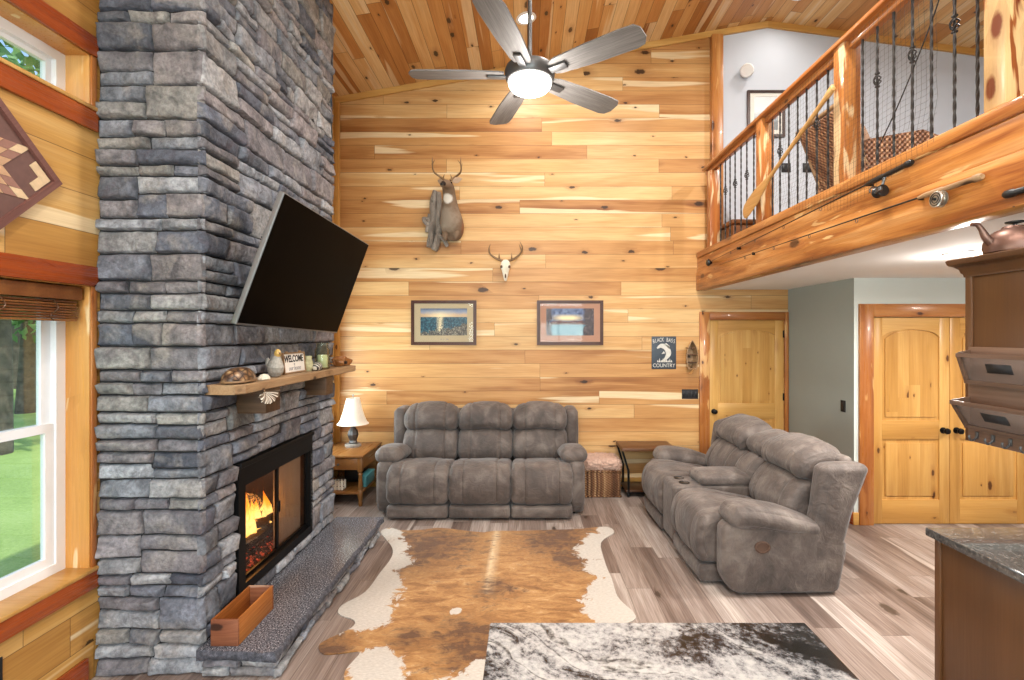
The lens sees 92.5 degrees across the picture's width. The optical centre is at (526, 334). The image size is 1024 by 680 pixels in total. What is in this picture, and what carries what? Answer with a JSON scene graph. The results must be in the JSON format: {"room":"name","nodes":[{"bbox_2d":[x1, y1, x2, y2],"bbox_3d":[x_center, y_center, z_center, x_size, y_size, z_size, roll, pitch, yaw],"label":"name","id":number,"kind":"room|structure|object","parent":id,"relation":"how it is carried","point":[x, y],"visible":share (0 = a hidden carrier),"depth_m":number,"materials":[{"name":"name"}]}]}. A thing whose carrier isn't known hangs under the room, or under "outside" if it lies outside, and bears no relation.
{"room":"living room","nodes":[
{"label":"living room","id":0,"kind":"room"},
{"bbox_2d":[0,0,334,679],"bbox_3d":[-2.445,-0.524,1.275,0.200,4.755,9.750,0,0,0],"label":"wall","id":1,"kind":"structure","parent":0,"point":[61,227],"depth_m":2.48,"materials":[{"name":"brown wood"}]},
{"bbox_2d":[0,98,62,229],"bbox_3d":[-2.329,-0.753,2.003,0.029,0.882,0.882,0,0,0],"label":"quilt","id":2,"kind":"object","parent":1,"relation":"attached to","point":[26,177],"visible":1,"depth_m":2.24,"materials":[{"name":"brown fabric"}]},
{"bbox_2d":[0,252,98,642],"bbox_3d":[-2.428,0.498,2.005,0.225,1.730,1.309,0,0,0],"label":"window","id":3,"kind":"structure","parent":1,"relation":"in","point":[66,570],"depth_m":2.58,"materials":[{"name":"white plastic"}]},
{"bbox_2d":[0,279,81,320],"bbox_3d":[-2.401,-0.161,2.035,0.088,0.182,1.130,0,0,0],"label":"blind","id":4,"kind":"object","parent":3,"relation":"attached to","point":[23,295],"visible":1,"depth_m":2.37,"materials":[{"name":"brown wood"}]},
{"bbox_2d":[0,0,98,131],"bbox_3d":[-2.428,-1.353,2.005,0.225,0.507,1.309,0,0,0],"label":"window","id":5,"kind":"structure","parent":1,"relation":"in","point":[66,86],"depth_m":2.47,"materials":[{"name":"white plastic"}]},
{"bbox_2d":[56,658,88,679],"bbox_3d":[-2.334,1.782,-0.400,0.022,0.141,6.000,0,0,0],"label":"baseboard","id":6,"kind":"structure","parent":1,"relation":"attached to","point":[80,671],"depth_m":2.54,"materials":[{"name":"red wood"}]},
{"bbox_2d":[91,487,1023,679],"bbox_3d":[1.827,1.903,1.275,8.745,0.100,9.750,0,0,0],"label":"floor","id":7,"kind":"structure","parent":0,"point":[879,621],"depth_m":3.48,"materials":[{"name":"brown wood"}]},
{"bbox_2d":[94,0,383,678],"bbox_3d":[-1.832,-0.576,3.577,1.030,4.862,1.978,0,0,0],"label":"stone fireplace","id":8,"kind":"object","parent":7,"relation":"on","point":[209,110],"visible":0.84,"depth_m":2.68,"materials":[{"name":"stone"}]},
{"bbox_2d":[211,585,272,645],"bbox_3d":[-1.640,1.615,2.840,0.150,0.143,0.370,0,0,0],"label":"planter box","id":9,"kind":"object","parent":8,"relation":"on","point":[240,617],"visible":1,"depth_m":2.79,"materials":[{"name":"brown wood"}]},
{"bbox_2d":[246,491,272,537],"bbox_3d":[-2.017,1.254,3.629,0.162,0.461,0.475,0,0,0],"label":"flames","id":10,"kind":"object","parent":8,"relation":"in","point":[252,513],"visible":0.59,"depth_m":3.60},
{"bbox_2d":[246,535,274,571],"bbox_3d":[-2.000,1.536,3.520,0.360,0.089,0.640,0,0,0],"label":"embers","id":11,"kind":"object","parent":8,"relation":"in","point":[252,559],"visible":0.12,"depth_m":3.44},
{"bbox_2d":[246,521,272,551],"bbox_3d":[-1.955,1.462,3.631,0.088,0.092,0.503,0,0,1],"label":"log","id":12,"kind":"object","parent":11,"relation":"on","point":[252,540],"visible":0.56,"depth_m":3.52,"materials":[{"name":"brown wood"}]},
{"bbox_2d":[255,516,269,527],"bbox_3d":[-2.030,1.377,3.550,0.287,0.083,0.073,0,0,-39],"label":"log","id":13,"kind":"object","parent":12,"relation":"on","point":[261,522],"visible":0.37,"depth_m":3.59,"materials":[{"name":"brown wood"}]},
{"bbox_2d":[204,365,355,413],"bbox_3d":[-1.675,0.377,3.600,0.210,0.202,1.800,0,0,0],"label":"mantel shelf","id":14,"kind":"object","parent":8,"relation":"attached to","point":[320,382],"visible":0.94,"depth_m":3.05,"materials":[{"name":"brown wood"}]},
{"bbox_2d":[219,367,256,384],"bbox_3d":[-1.665,0.231,2.833,0.164,0.086,0.295,0,0,-8],"label":"shell","id":15,"kind":"object","parent":14,"relation":"on","point":[238,375],"visible":1,"depth_m":2.75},
{"bbox_2d":[258,390,279,403],"bbox_3d":[-1.555,0.366,2.930,0.047,0.092,0.227,0,0,0],"label":"scallop shell","id":16,"kind":"object","parent":14,"relation":"hanging from","point":[268,397],"visible":1,"depth_m":2.94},
{"bbox_2d":[265,349,284,376],"bbox_3d":[-1.667,0.183,3.243,0.105,0.184,0.156,0,0,-33],"label":"bird figurine","id":17,"kind":"object","parent":14,"relation":"on","point":[275,367],"visible":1,"depth_m":3.19,"materials":[{"name":"white ceramic"}]},
{"bbox_2d":[281,350,306,374],"bbox_3d":[-1.689,0.195,3.554,0.034,0.160,0.330,0,0,0],"label":"welcome sign","id":18,"kind":"object","parent":14,"relation":"on","point":[294,362],"visible":0.99,"depth_m":3.54,"materials":[{"name":"white wood"}]},
{"bbox_2d":[305,356,312,370],"bbox_3d":[-1.670,0.217,3.745,0.068,0.115,0.067,0,0,0],"label":"vase","id":19,"kind":"object","parent":14,"relation":"on","point":[309,363],"visible":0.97,"depth_m":3.72,"materials":[{"name":"ceramic"}]},
{"bbox_2d":[317,344,329,367],"bbox_3d":[-1.652,0.169,3.966,0.122,0.213,0.115,0,0,0],"label":"jar candle","id":20,"kind":"object","parent":14,"relation":"on","point":[323,359],"visible":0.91,"depth_m":3.94,"materials":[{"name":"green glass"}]},
{"bbox_2d":[331,356,352,365],"bbox_3d":[-1.660,0.229,4.384,0.130,0.091,0.255,0,0,0],"label":"driftwood","id":21,"kind":"object","parent":14,"relation":"on","point":[337,360],"visible":1,"depth_m":4.30,"materials":[{"name":"brown wood"}]},
{"bbox_2d":[273,457,299,547],"bbox_3d":[-1.835,1.253,3.757,0.024,0.600,0.395,0,0,0],"label":"fireplace screen","id":22,"kind":"object","parent":8,"relation":"hanging from","point":[289,473],"depth_m":3.78,"materials":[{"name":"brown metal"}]},
{"bbox_2d":[231,191,368,332],"bbox_3d":[-1.512,-0.407,3.373,0.407,0.740,1.356,0,-2,0],"label":"television","id":23,"kind":"object","parent":8,"relation":"attached to","point":[305,268],"visible":1,"depth_m":3.13,"materials":[{"name":"black plastic"}]},
{"bbox_2d":[332,442,381,506],"bbox_3d":[-2.033,1.575,5.608,0.535,0.555,0.704,0,0,0],"label":"end table","id":24,"kind":"object","parent":7,"relation":"on","point":[358,458],"visible":0.61,"depth_m":5.37,"materials":[{"name":"brown wood"}]},
{"bbox_2d":[333,479,345,489],"bbox_3d":[-2.100,1.655,5.420,0.170,0.095,0.098,0,0,0],"label":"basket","id":25,"kind":"object","parent":24,"relation":"on","point":[336,484],"visible":0.6,"depth_m":5.38,"materials":[{"name":"white wicker"}]},
{"bbox_2d":[337,394,368,447],"bbox_3d":[-2.030,0.994,5.720,0.358,0.609,0.358,0,0,0],"label":"table lamp","id":26,"kind":"object","parent":24,"relation":"on","point":[353,415],"visible":1,"depth_m":5.64,"materials":[{"name":"white fabric"}]},
{"bbox_2d":[332,476,376,494],"bbox_3d":[-2.033,1.716,5.615,0.475,0.025,0.630,0,0,0],"label":"shelf","id":27,"kind":"object","parent":24,"relation":"attached to","point":[351,488],"depth_m":5.41,"materials":[{"name":"brown wood"}]},
{"bbox_2d":[345,467,366,481],"bbox_3d":[-2.000,1.584,5.720,0.240,0.231,0.159,0,0,0],"label":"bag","id":28,"kind":"object","parent":24,"relation":"on","point":[350,475],"visible":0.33,"depth_m":5.64,"materials":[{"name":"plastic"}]},
{"bbox_2d":[362,469,374,486],"bbox_3d":[-1.835,1.637,5.620,0.092,0.129,0.310,0,0,0],"label":"box","id":29,"kind":"object","parent":24,"relation":"on","point":[368,475],"visible":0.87,"depth_m":5.57,"materials":[{"name":"plastic"}]},
{"bbox_2d":[318,527,635,679],"bbox_3d":[-0.262,1.849,3.413,2.224,0.006,2.611,0,0,0],"label":"cowhide rug","id":30,"kind":"object","parent":7,"relation":"on","point":[429,612],"visible":0.9,"depth_m":3.46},
{"bbox_2d":[375,401,586,517],"bbox_3d":[-0.475,1.312,5.409,2.221,1.081,1.154,0,0,0],"label":"reclining sofa","id":31,"kind":"object","parent":7,"relation":"on","point":[481,459],"visible":1,"depth_m":5.03,"materials":[{"name":"grey fabric"}]},
{"bbox_2d":[386,457,454,504],"bbox_3d":[-1.099,1.507,5.219,0.627,0.408,0.763,0,0,0],"label":"seat cushion","id":32,"kind":"object","parent":31,"relation":"on","point":[409,480],"depth_m":4.87,"materials":[{"name":"grey fabric"}]},
{"bbox_2d":[403,428,458,458],"bbox_3d":[-1.099,1.244,5.650,0.619,0.416,0.336,0,0,0],"label":"lumbar cushion","id":33,"kind":"object","parent":31,"relation":"on","point":[443,443],"depth_m":5.52,"materials":[{"name":"grey fabric"}]},
{"bbox_2d":[404,401,459,429],"bbox_3d":[-1.099,0.935,5.699,0.621,0.322,0.380,0,0,0],"label":"cushion","id":34,"kind":"object","parent":31,"relation":"on","point":[427,415],"depth_m":5.55,"materials":[{"name":"grey fabric"}]},
{"bbox_2d":[448,458,511,504],"bbox_3d":[-0.475,1.506,5.218,0.628,0.413,0.771,0,0,0],"label":"seat cushion","id":35,"kind":"object","parent":31,"relation":"on","point":[471,481],"depth_m":4.87,"materials":[{"name":"grey fabric"}]},
{"bbox_2d":[458,428,512,458],"bbox_3d":[-0.475,1.240,5.652,0.620,0.415,0.334,0,0,0],"label":"lumbar cushion","id":36,"kind":"object","parent":31,"relation":"on","point":[472,442],"depth_m":5.51,"materials":[{"name":"grey fabric"}]},
{"bbox_2d":[458,401,512,429],"bbox_3d":[-0.475,0.937,5.704,0.622,0.324,0.381,0,0,0],"label":"cushion","id":37,"kind":"object","parent":31,"relation":"on","point":[481,415],"depth_m":5.55,"materials":[{"name":"grey fabric"}]},
{"bbox_2d":[513,429,566,458],"bbox_3d":[0.148,1.243,5.649,0.619,0.416,0.337,0,0,0],"label":"lumbar cushion","id":38,"kind":"object","parent":31,"relation":"on","point":[527,443],"depth_m":5.51,"materials":[{"name":"grey fabric"}]},
{"bbox_2d":[513,401,566,429],"bbox_3d":[0.148,0.934,5.706,0.621,0.325,0.379,0,0,0],"label":"cushion","id":39,"kind":"object","parent":31,"relation":"on","point":[531,415],"depth_m":5.55,"materials":[{"name":"grey fabric"}]},
{"bbox_2d":[511,458,572,504],"bbox_3d":[0.148,1.506,5.218,0.627,0.410,0.766,0,0,0],"label":"seat cushion","id":40,"kind":"object","parent":31,"relation":"on","point":[534,481],"depth_m":4.86,"materials":[{"name":"grey fabric"}]},
{"bbox_2d":[583,452,621,496],"bbox_3d":[0.861,1.614,5.756,0.512,0.478,0.446,0,0,0],"label":"stool","id":41,"kind":"object","parent":7,"relation":"on","point":[603,471],"visible":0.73,"depth_m":5.59,"materials":[{"name":"brown wicker"}]},
{"bbox_2d":[616,441,672,496],"bbox_3d":[1.390,1.571,5.760,0.621,0.565,0.400,0,0,0],"label":"side table","id":42,"kind":"object","parent":7,"relation":"on","point":[629,487],"visible":0.49,"depth_m":5.70,"materials":[{"name":"brown wood"}]},
{"bbox_2d":[621,482,643,491],"bbox_3d":[1.390,1.783,5.760,0.520,0.020,0.340,0,0,0],"label":"shelf","id":43,"kind":"object","parent":42,"relation":"attached to","point":[634,486],"depth_m":5.70,"materials":[{"name":"brown wood"}]},
{"bbox_2d":[483,623,858,679],"bbox_3d":[0.394,1.396,0.626,1.030,0.914,1.953,0,0,0],"label":"kitchen island","id":44,"kind":"object","parent":7,"relation":"on","point":[515,651],"visible":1,"depth_m":1.46,"materials":[{"name":"white stone"}]},
{"bbox_2d":[641,414,867,592],"bbox_3d":[1.821,1.332,4.437,1.204,1.041,2.041,0,0,-2],"label":"reclining loveseat","id":45,"kind":"object","parent":7,"relation":"on","point":[766,509],"visible":1,"depth_m":3.63,"materials":[{"name":"grey fabric"}]},
{"bbox_2d":[641,459,703,513],"bbox_3d":[1.592,1.508,4.919,0.769,0.409,0.649,0,0,-2],"label":"seat cushion","id":46,"kind":"object","parent":45,"relation":"on","point":[654,472],"depth_m":4.86,"materials":[{"name":"grey fabric"}]},
{"bbox_2d":[671,487,752,561],"bbox_3d":[1.617,1.506,3.944,0.763,0.411,0.649,0,0,-2],"label":"seat cushion","id":47,"kind":"object","parent":45,"relation":"on","point":[695,511],"depth_m":3.84,"materials":[{"name":"grey fabric"}]},
{"bbox_2d":[705,438,750,466],"bbox_3d":[2.063,1.242,4.931,0.373,0.410,0.641,0,0,-2],"label":"lumbar cushion","id":48,"kind":"object","parent":45,"relation":"on","point":[723,451],"depth_m":4.83,"materials":[{"name":"grey fabric"}]},
{"bbox_2d":[714,414,772,449],"bbox_3d":[2.170,0.954,4.934,0.394,0.284,0.643,0,0,-2],"label":"cushion","id":49,"kind":"object","parent":45,"relation":"on","point":[732,432],"depth_m":4.79,"materials":[{"name":"grey fabric"}]},
{"bbox_2d":[735,451,765,486],"bbox_3d":[2.078,1.244,4.444,0.367,0.416,0.326,0,0,-2],"label":"lumbar cushion","id":50,"kind":"object","parent":45,"relation":"on","point":[746,464],"depth_m":4.36,"materials":[{"name":"grey fabric"}]},
{"bbox_2d":[746,429,788,455],"bbox_3d":[2.217,0.972,4.447,0.387,0.229,0.328,0,0,-2],"label":"cushion","id":51,"kind":"object","parent":45,"relation":"on","point":[755,438],"depth_m":4.42,"materials":[{"name":"grey fabric"}]},
{"bbox_2d":[749,462,811,514],"bbox_3d":[2.089,1.243,3.956,0.368,0.412,0.641,0,0,-2],"label":"lumbar cushion","id":52,"kind":"object","parent":45,"relation":"on","point":[778,483],"depth_m":3.82,"materials":[{"name":"grey fabric"}]},
{"bbox_2d":[761,432,839,479],"bbox_3d":[2.194,0.954,3.959,0.384,0.282,0.643,0,0,-2],"label":"cushion","id":53,"kind":"object","parent":45,"relation":"on","point":[791,455],"depth_m":3.81,"materials":[{"name":"grey fabric"}]},
{"bbox_2d":[935,540,1023,679],"bbox_3d":[3.188,1.417,2.092,2.423,0.872,0.664,0,0,0],"label":"base cabinet","id":54,"kind":"object","parent":7,"relation":"on","point":[979,609],"visible":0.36,"depth_m":2.17,"materials":[{"name":"brown wood"}]},
{"bbox_2d":[926,527,1023,583],"bbox_3d":[3.198,0.959,2.075,2.504,0.039,0.641,0,0,0],"label":"countertop","id":55,"kind":"structure","parent":54,"relation":"on","point":[1001,549],"depth_m":2.21,"materials":[{"name":"grey stone"}]},
{"bbox_2d":[585,469,621,496],"bbox_3d":[0.862,1.699,5.760,0.444,0.308,0.364,0,0,0],"label":"basket","id":56,"kind":"object","parent":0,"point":[598,482],"depth_m":5.58,"materials":[{"name":"brown wicker"}]},
{"bbox_2d":[329,0,983,96],"bbox_3d":[1.827,-3.419,1.275,8.745,1.105,9.750,0,0,0],"label":"ceiling","id":57,"kind":"structure","parent":0,"point":[377,43],"depth_m":5.45,"materials":[{"name":"brown wood"}]},
{"bbox_2d":[516,11,535,24],"bbox_3d":[-0.009,-3.309,5.120,0.208,0.042,0.211,0,0,-6],"label":"recessed light","id":58,"kind":"object","parent":57,"relation":"in","point":[522,19],"visible":0.78,"depth_m":5.11,"materials":[{"name":"white glass"}]},
{"bbox_2d":[408,0,645,124],"bbox_3d":[-0.039,-2.405,3.047,1.380,1.816,1.439,0,0,0],"label":"ceiling fan","id":59,"kind":"object","parent":57,"relation":"hanging from","point":[527,75],"visible":1,"depth_m":2.93,"materials":[{"name":"grey metal"}]},
{"bbox_2d":[335,28,983,478],"bbox_3d":[1.728,-1.014,6.075,8.545,5.735,0.150,0,0,0],"label":"wall","id":60,"kind":"structure","parent":0,"point":[610,207],"depth_m":6.00,"materials":[{"name":"brown wood"}]},
{"bbox_2d":[334,102,339,475],"bbox_3d":[-2.314,-0.558,5.974,0.059,4.543,0.049,0,0,0],"label":"trim","id":61,"kind":"structure","parent":60,"relation":"attached to","point":[336,104],"depth_m":5.95,"materials":[{"name":"brown wood"}]},
{"bbox_2d":[422,157,463,251],"bbox_3d":[-1.006,-1.504,5.729,0.532,0.989,0.573,0,0,0],"label":"deer mount","id":62,"kind":"object","parent":60,"relation":"attached to","point":[444,222],"visible":1,"depth_m":5.77,"materials":[{"name":"brown fur"}]},
{"bbox_2d":[411,300,475,344],"bbox_3d":[-1.016,-0.150,5.986,0.796,0.545,0.027,0,0,0],"label":"framed print","id":63,"kind":"object","parent":60,"relation":"attached to","point":[433,322],"visible":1,"depth_m":5.98,"materials":[{"name":"multicoloured paper"}]},
{"bbox_2d":[488,242,522,280],"bbox_3d":[-0.256,-0.885,5.925,0.418,0.465,0.154,0,0,0],"label":"skull mount","id":64,"kind":"object","parent":60,"relation":"attached to","point":[505,266],"visible":1,"depth_m":5.90,"materials":[{"name":"white"}]},
{"bbox_2d":[369,477,641,486],"bbox_3d":[-0.090,1.798,5.990,4.380,0.110,0.020,0,0,0],"label":"baseboard","id":65,"kind":"structure","parent":60,"relation":"attached to","point":[632,479],"depth_m":5.98,"materials":[{"name":"brown wood"}]},
{"bbox_2d":[335,21,767,102],"bbox_3d":[0.297,-3.329,5.986,5.285,1.005,0.027,0,0,0],"label":"trim","id":66,"kind":"structure","parent":60,"relation":"attached to","point":[759,25],"depth_m":5.97,"materials":[{"name":"brown wood"}]},
{"bbox_2d":[537,300,602,344],"bbox_3d":[0.526,-0.150,5.986,0.808,0.545,0.027,0,0,0],"label":"framed print","id":67,"kind":"object","parent":60,"relation":"attached to","point":[559,322],"visible":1,"depth_m":5.98,"materials":[{"name":"brown wood"}]},
{"bbox_2d":[652,337,675,368],"bbox_3d":[1.675,0.217,5.995,0.300,0.398,0.008,0,0,0],"label":"sign","id":68,"kind":"object","parent":60,"relation":"attached to","point":[663,348],"visible":1,"depth_m":5.99,"materials":[{"name":"blue metal"}]},
{"bbox_2d":[657,343,670,361],"bbox_3d":[1.673,0.214,5.991,0.176,0.230,0.002,0,0,0],"label":"picture","id":69,"kind":"object","parent":68,"relation":"on","point":[663,349],"depth_m":5.99,"materials":[{"name":"white metal"}]},
{"bbox_2d":[682,389,697,398],"bbox_3d":[1.995,0.723,5.995,0.200,0.118,0.010,0,0,0],"label":"switch plate","id":70,"kind":"object","parent":60,"relation":"attached to","point":[686,393],"visible":1,"depth_m":5.99,"materials":[{"name":"black plastic"}]},
{"bbox_2d":[686,340,698,373],"bbox_3d":[1.996,0.266,5.934,0.147,0.410,0.129,0,0,0],"label":"wall decoration","id":71,"kind":"object","parent":60,"relation":"attached to","point":[692,356],"visible":1,"depth_m":5.95,"materials":[{"name":"brown wood"}]},
{"bbox_2d":[710,34,722,224],"bbox_3d":[2.304,-2.328,5.955,0.137,2.621,0.089,0,0,0],"label":"trim","id":72,"kind":"structure","parent":60,"relation":"attached to","point":[716,40],"depth_m":5.91,"materials":[{"name":"brown wood"}]},
{"bbox_2d":[699,312,788,453],"bbox_3d":[2.649,0.785,6.013,1.086,2.135,0.173,0,0,0],"label":"door","id":73,"kind":"structure","parent":60,"relation":"in","point":[744,356],"depth_m":6.00,"materials":[{"name":"brown wood"}]},
{"bbox_2d":[740,63,753,77],"bbox_3d":[2.659,-3.199,5.931,0.159,0.159,0.151,0,0,0],"label":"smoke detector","id":74,"kind":"object","parent":60,"relation":"attached to","point":[747,69],"visible":1,"depth_m":5.89,"materials":[{"name":"white paint"}]},
{"bbox_2d":[747,90,784,137],"bbox_3d":[2.920,-2.702,5.986,0.460,0.570,0.027,0,0,0],"label":"framed print","id":75,"kind":"object","parent":60,"relation":"attached to","point":[758,101],"visible":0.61,"depth_m":5.98,"materials":[{"name":"white paper"}]},
{"bbox_2d":[710,159,914,261],"bbox_3d":[2.027,-0.865,4.050,0.109,0.144,2.900,0,0,0],"label":"fishing rod","id":76,"kind":"object","parent":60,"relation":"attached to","point":[882,190],"visible":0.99,"depth_m":2.81,"materials":[{"name":"black plastic"}]},
{"bbox_2d":[720,173,984,264],"bbox_3d":[2.035,-0.688,3.700,0.093,0.125,3.000,0,0,0],"label":"fishing rod","id":77,"kind":"object","parent":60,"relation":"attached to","point":[939,197],"visible":1,"depth_m":2.40,"materials":[{"name":"black plastic"}]},
{"bbox_2d":[696,94,1023,290],"bbox_3d":[2.134,-0.775,1.250,0.132,0.467,9.499,0,0,0],"label":"wooden beam","id":78,"kind":"structure","parent":60,"relation":"attached to","point":[991,143],"depth_m":2.73,"materials":[{"name":"brown wood"}]},
{"bbox_2d":[702,0,979,246],"bbox_3d":[2.138,-1.488,4.020,0.140,0.955,3.560,0,0,0],"label":"loft railing","id":79,"kind":"object","parent":78,"relation":"on","point":[765,206],"visible":0.91,"depth_m":3.30,"materials":[{"name":"brown wood"}]},
{"bbox_2d":[743,84,835,217],"bbox_3d":[2.035,-1.376,3.932,0.034,0.590,1.373,0,0,0],"label":"wooden paddle","id":80,"kind":"object","parent":79,"relation":"attached to","point":[752,201],"visible":1,"depth_m":3.95,"materials":[{"name":"brown wood"}]},
{"bbox_2d":[813,117,819,130],"bbox_3d":[2.138,-1.555,3.614,0.043,0.092,0.043,0,0,36],"label":"basket","id":81,"kind":"object","parent":79,"relation":"on","point":[816,119],"depth_m":3.61,"materials":[{"name":"metal"}]},
{"bbox_2d":[765,0,937,211],"bbox_3d":[2.046,-1.347,3.325,0.042,1.099,1.761,0,0,0],"label":"fishing net","id":82,"kind":"object","parent":79,"relation":"hanging from","point":[897,0],"visible":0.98,"depth_m":3.01,"materials":[{"name":"fabric"}]},
{"bbox_2d":[873,72,881,87],"bbox_3d":[2.138,-1.555,2.990,0.043,0.092,0.043,0,0,36],"label":"basket","id":83,"kind":"object","parent":79,"relation":"on","point":[877,85],"depth_m":2.98,"materials":[{"name":"metal"}]},
{"bbox_2d":[875,0,939,153],"bbox_3d":[2.234,-1.524,2.875,0.016,0.719,0.556,0,0,2],"label":"cord","id":84,"kind":"object","parent":79,"relation":"attached to","point":[938,0],"visible":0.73,"depth_m":2.84,"materials":[{"name":"fabric"}]},
{"bbox_2d":[907,46,916,63],"bbox_3d":[2.138,-1.555,2.718,0.043,0.092,0.043,0,0,36],"label":"basket","id":85,"kind":"object","parent":79,"relation":"on","point":[912,47],"depth_m":2.71,"materials":[{"name":"metal"}]},
{"bbox_2d":[949,14,960,33],"bbox_3d":[2.138,-1.555,2.450,0.043,0.092,0.043,0,0,36],"label":"basket","id":86,"kind":"object","parent":79,"relation":"on","point":[954,30],"depth_m":2.44,"materials":[{"name":"metal"}]},
{"bbox_2d":[984,0,1023,112],"bbox_3d":[2.140,-2.356,2.188,0.110,2.689,0.105,0,0,0],"label":"post","id":87,"kind":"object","parent":78,"relation":"on","point":[1003,19],"depth_m":2.15,"materials":[{"name":"orange wood"}]},
{"bbox_2d":[768,21,983,56],"bbox_3d":[4.470,-3.590,5.986,3.060,0.485,0.027,0,0,0],"label":"trim","id":88,"kind":"structure","parent":60,"relation":"attached to","point":[771,24],"depth_m":5.97,"materials":[{"name":"brown wood"}]},
{"bbox_2d":[1001,186,1023,198],"bbox_3d":[2.054,-0.581,1.150,0.055,0.071,1.900,0,0,0],"label":"fishing rod","id":89,"kind":"object","parent":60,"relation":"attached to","point":[1013,192],"visible":1,"depth_m":2.05,"materials":[{"name":"black plastic"}]},
{"bbox_2d":[788,278,853,511],"bbox_3d":[3.248,0.648,5.395,0.104,2.410,1.210,0,0,0],"label":"wall","id":90,"kind":"structure","parent":0,"point":[821,316],"depth_m":5.30,"materials":[{"name":"grey paint"}]},
{"bbox_2d":[711,212,1023,289],"bbox_3d":[4.100,-0.612,1.250,3.800,0.110,9.500,0,0,0],"label":"ceiling","id":91,"kind":"structure","parent":0,"point":[921,257],"depth_m":3.87,"materials":[{"name":"white paint"}]},
{"bbox_2d":[941,250,981,256],"bbox_3d":[3.000,-0.551,3.330,0.283,0.010,0.283,0,0,0],"label":"recessed light","id":92,"kind":"object","parent":91,"relation":"in","point":[971,252],"visible":0.69,"depth_m":3.33,"materials":[{"name":"white paint"}]},
{"bbox_2d":[854,278,964,511],"bbox_3d":[4.598,0.648,4.845,2.804,2.410,0.111,0,0,0],"label":"wall","id":93,"kind":"structure","parent":0,"point":[866,290],"depth_m":4.79,"materials":[{"name":"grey paint"}]},
{"bbox_2d":[858,304,1023,524],"bbox_3d":[4.133,0.775,4.807,1.794,2.156,0.166,0,0,0],"label":"door","id":94,"kind":"structure","parent":93,"relation":"in","point":[921,465],"depth_m":4.79,"materials":[{"name":"brown wood"}]},
{"bbox_3d":[4.100,-0.767,1.250,3.800,0.200,9.500,0,0,0],"label":"floor","id":95,"kind":"structure","parent":0,"visible":0},
{"bbox_2d":[721,219,755,240],"bbox_3d":[2.500,-1.063,5.550,0.560,0.390,0.480,0,0,0],"label":"wooden chest","id":96,"kind":"object","parent":95,"relation":"on","point":[750,221],"visible":0.15,"depth_m":5.33,"materials":[{"name":"brown wood"}]},
{"bbox_2d":[799,104,937,193],"bbox_3d":[3.009,-1.409,4.350,0.882,1.081,0.680,0,0,0],"label":"wicker chair","id":97,"kind":"object","parent":95,"relation":"on","point":[869,154],"visible":0.16,"depth_m":4.24,"materials":[{"name":"brown wicker"}]},
{"bbox_2d":[861,126,869,140],"bbox_3d":[2.860,-1.588,4.350,0.259,0.399,0.500,0,0,0],"label":"cushion","id":98,"kind":"object","parent":97,"relation":"on","point":[866,136],"depth_m":4.10,"materials":[{"name":"beige fabric"}]},
{"bbox_3d":[4.050,0.648,1.675,3.900,2.410,0.150,0,0,0],"label":"wall","id":99,"kind":"structure","parent":0,"visible":0},
{"bbox_2d":[945,247,1023,452],"bbox_3d":[2.773,0.066,2.018,1.654,0.824,0.526,0,0,0],"label":"upper cabinet","id":100,"kind":"object","parent":99,"relation":"attached to","point":[994,282],"visible":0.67,"depth_m":2.09,"materials":[{"name":"brown wood"}]},
{"bbox_2d":[949,347,1023,453],"bbox_3d":[1.948,0.264,2.002,0.102,0.421,0.405,0,0,0],"label":"mail organizer","id":101,"kind":"object","parent":100,"relation":"attached to","point":[992,412],"visible":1,"depth_m":2.07,"materials":[{"name":"brown wood"}]},
{"bbox_2d":[970,206,1023,253],"bbox_3d":[2.059,-0.453,2.098,0.249,0.213,0.208,0,0,40],"label":"copper kettle","id":102,"kind":"object","parent":100,"relation":"on","point":[1007,237],"visible":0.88,"depth_m":2.06,"materials":[{"name":"orange metal"}]},
{"label":"outside","id":103,"kind":"structure","parent":0,"visible":0},
{"bbox_2d":[0,389,39,577],"bbox_3d":[-32.555,1.810,10.000,60.000,0.919,70.000,0,0,0],"label":"lawn","id":104,"kind":"structure","parent":103,"point":[19,469],"depth_m":6.38,"materials":[{"name":"green plant"}]},
{"bbox_2d":[12,325,19,388],"bbox_3d":[-19.081,-3.199,18.282,5.675,10.833,6.205,0,0,25],"label":"leafy tree","id":105,"kind":"object","parent":104,"relation":"on","point":[16,345],"visible":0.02,"depth_m":18.40,"materials":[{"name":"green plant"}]},
{"bbox_2d":[0,39,39,454],"bbox_3d":[-9.432,-2.430,8.322,5.634,9.524,6.204,0,0,24],"label":"leafy tree","id":106,"kind":"object","parent":104,"relation":"on","point":[6,340],"visible":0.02,"depth_m":8.62,"materials":[{"name":"green plant"}]},
{"bbox_2d":[12,305,35,413],"bbox_3d":[-13.487,-1.718,13.028,5.645,8.002,6.026,0,0,20],"label":"leafy tree","id":107,"kind":"object","parent":104,"relation":"on","point":[25,398],"visible":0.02,"depth_m":13.11,"materials":[{"name":"green plant"}]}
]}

